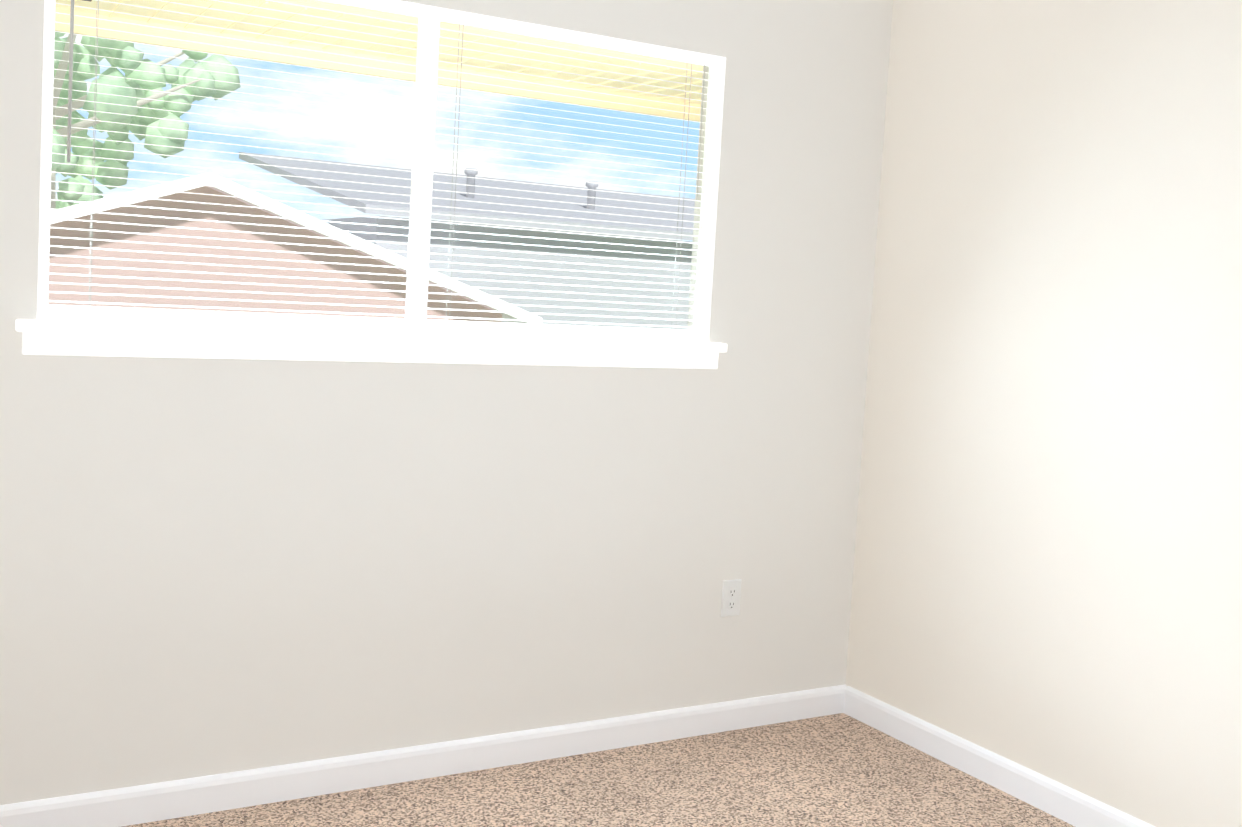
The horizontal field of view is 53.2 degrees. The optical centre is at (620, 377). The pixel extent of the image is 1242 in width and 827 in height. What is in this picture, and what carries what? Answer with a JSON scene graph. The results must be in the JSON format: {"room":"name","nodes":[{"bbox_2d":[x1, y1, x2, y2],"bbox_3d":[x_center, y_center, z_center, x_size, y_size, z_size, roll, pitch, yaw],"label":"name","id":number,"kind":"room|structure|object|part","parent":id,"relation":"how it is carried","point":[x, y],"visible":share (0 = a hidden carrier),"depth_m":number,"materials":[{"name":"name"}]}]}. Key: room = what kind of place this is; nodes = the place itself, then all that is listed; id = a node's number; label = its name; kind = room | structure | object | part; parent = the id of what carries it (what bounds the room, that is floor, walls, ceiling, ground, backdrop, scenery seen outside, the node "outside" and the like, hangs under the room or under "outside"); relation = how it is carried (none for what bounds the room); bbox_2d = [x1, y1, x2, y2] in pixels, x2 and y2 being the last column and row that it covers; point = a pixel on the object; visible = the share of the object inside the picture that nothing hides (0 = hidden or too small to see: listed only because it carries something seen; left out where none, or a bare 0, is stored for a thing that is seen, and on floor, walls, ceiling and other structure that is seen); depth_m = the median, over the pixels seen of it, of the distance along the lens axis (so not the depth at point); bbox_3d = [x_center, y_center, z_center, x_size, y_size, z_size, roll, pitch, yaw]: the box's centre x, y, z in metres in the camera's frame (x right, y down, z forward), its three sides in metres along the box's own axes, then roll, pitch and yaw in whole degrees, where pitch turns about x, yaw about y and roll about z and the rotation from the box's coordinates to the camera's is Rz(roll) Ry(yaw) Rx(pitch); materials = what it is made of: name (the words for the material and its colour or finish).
{"room":"empty bedroom","nodes":[
{"label":"empty bedroom","id":0,"kind":"room"},
{"bbox_2d":[0,0,892,804],"bbox_3d":[-0.559,-0.131,3.319,3.336,2.440,0.120,1,5,-30],"label":"wall","id":1,"kind":"structure","parent":0,"point":[214,566],"depth_m":3.38,"materials":[{"name":"white paint"}]},
{"bbox_2d":[15,0,727,368],"bbox_3d":[-0.516,-0.500,3.257,1.923,0.925,0.115,1,5,-30],"label":"window unit","id":2,"kind":"structure","parent":1,"relation":"in","point":[101,330],"depth_m":3.22,"materials":[{"name":"white plastic"}]},
{"bbox_3d":[-0.523,-0.108,3.258,1.923,0.038,0.055,1,5,-30],"label":"sill","id":3,"kind":"part","parent":2,"relation":"part of","materials":[{"name":"white"}]},
{"bbox_2d":[0,684,1154,826],"bbox_3d":[0.329,1.206,1.756,3.096,0.090,3.696,1,5,-30],"label":"baseboard","id":4,"kind":"structure","parent":1,"relation":"attached to","point":[134,805],"depth_m":3.41,"materials":[{"name":"white"}]},
{"bbox_2d":[721,579,741,616],"bbox_3d":[0.343,0.686,3.851,0.070,0.114,0.007,1,5,-30],"label":"outlet","id":5,"kind":"object","parent":1,"relation":"attached to","point":[729,587],"visible":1,"depth_m":3.85,"materials":[{"name":"white plastic"}]},
{"bbox_2d":[122,713,1074,826],"bbox_3d":[-0.066,1.304,1.536,4.236,0.120,3.936,1,5,-30],"label":"floor","id":6,"kind":"structure","parent":0,"point":[840,770],"depth_m":3.38,"materials":[{"name":"beige carpet"}]},
{"bbox_2d":[846,0,1241,826],"bbox_3d":[1.785,0.058,2.483,0.120,2.440,3.696,1,5,-30],"label":"wall","id":7,"kind":"structure","parent":0,"point":[1048,560],"depth_m":3.36,"materials":[{"name":"beige paint"}]},
{"label":"outside","id":8,"kind":"structure","parent":0,"visible":0},
{"bbox_2d":[55,0,702,121],"bbox_3d":[-0.686,-1.004,3.563,5.096,0.188,0.570,1,5,-30],"label":"soffit","id":9,"kind":"structure","parent":8,"point":[339,25],"depth_m":3.63,"materials":[{"name":"beige"}]},
{"bbox_3d":[-26.779,-3.310,55.365,130.000,0.200,116.304,1,5,-30],"label":"ground","id":10,"kind":"structure","parent":8,"visible":0},
{"bbox_2d":[50,32,240,210],"bbox_3d":[-9.741,-3.883,21.954,5.599,7.430,5.755,1,5,-30],"label":"tree","id":11,"kind":"object","parent":10,"relation":"on","point":[156,77],"depth_m":21.33,"materials":[{"name":"green plant"}]},
{"bbox_2d":[48,172,541,323],"bbox_3d":[-6.442,-1.037,16.489,7.700,2.880,8.730,1,5,-30],"label":"house","id":12,"kind":"structure","parent":10,"relation":"on","point":[207,251],"depth_m":13.10,"materials":[{"name":"pink"}]},
{"bbox_2d":[239,152,694,329],"bbox_3d":[1.752,-1.682,23.862,16.300,4.070,7.400,1,5,-30],"label":"neighboring house","id":13,"kind":"structure","parent":10,"relation":"on","point":[359,194],"depth_m":18.86,"materials":[{"name":"grey"}]}
]}

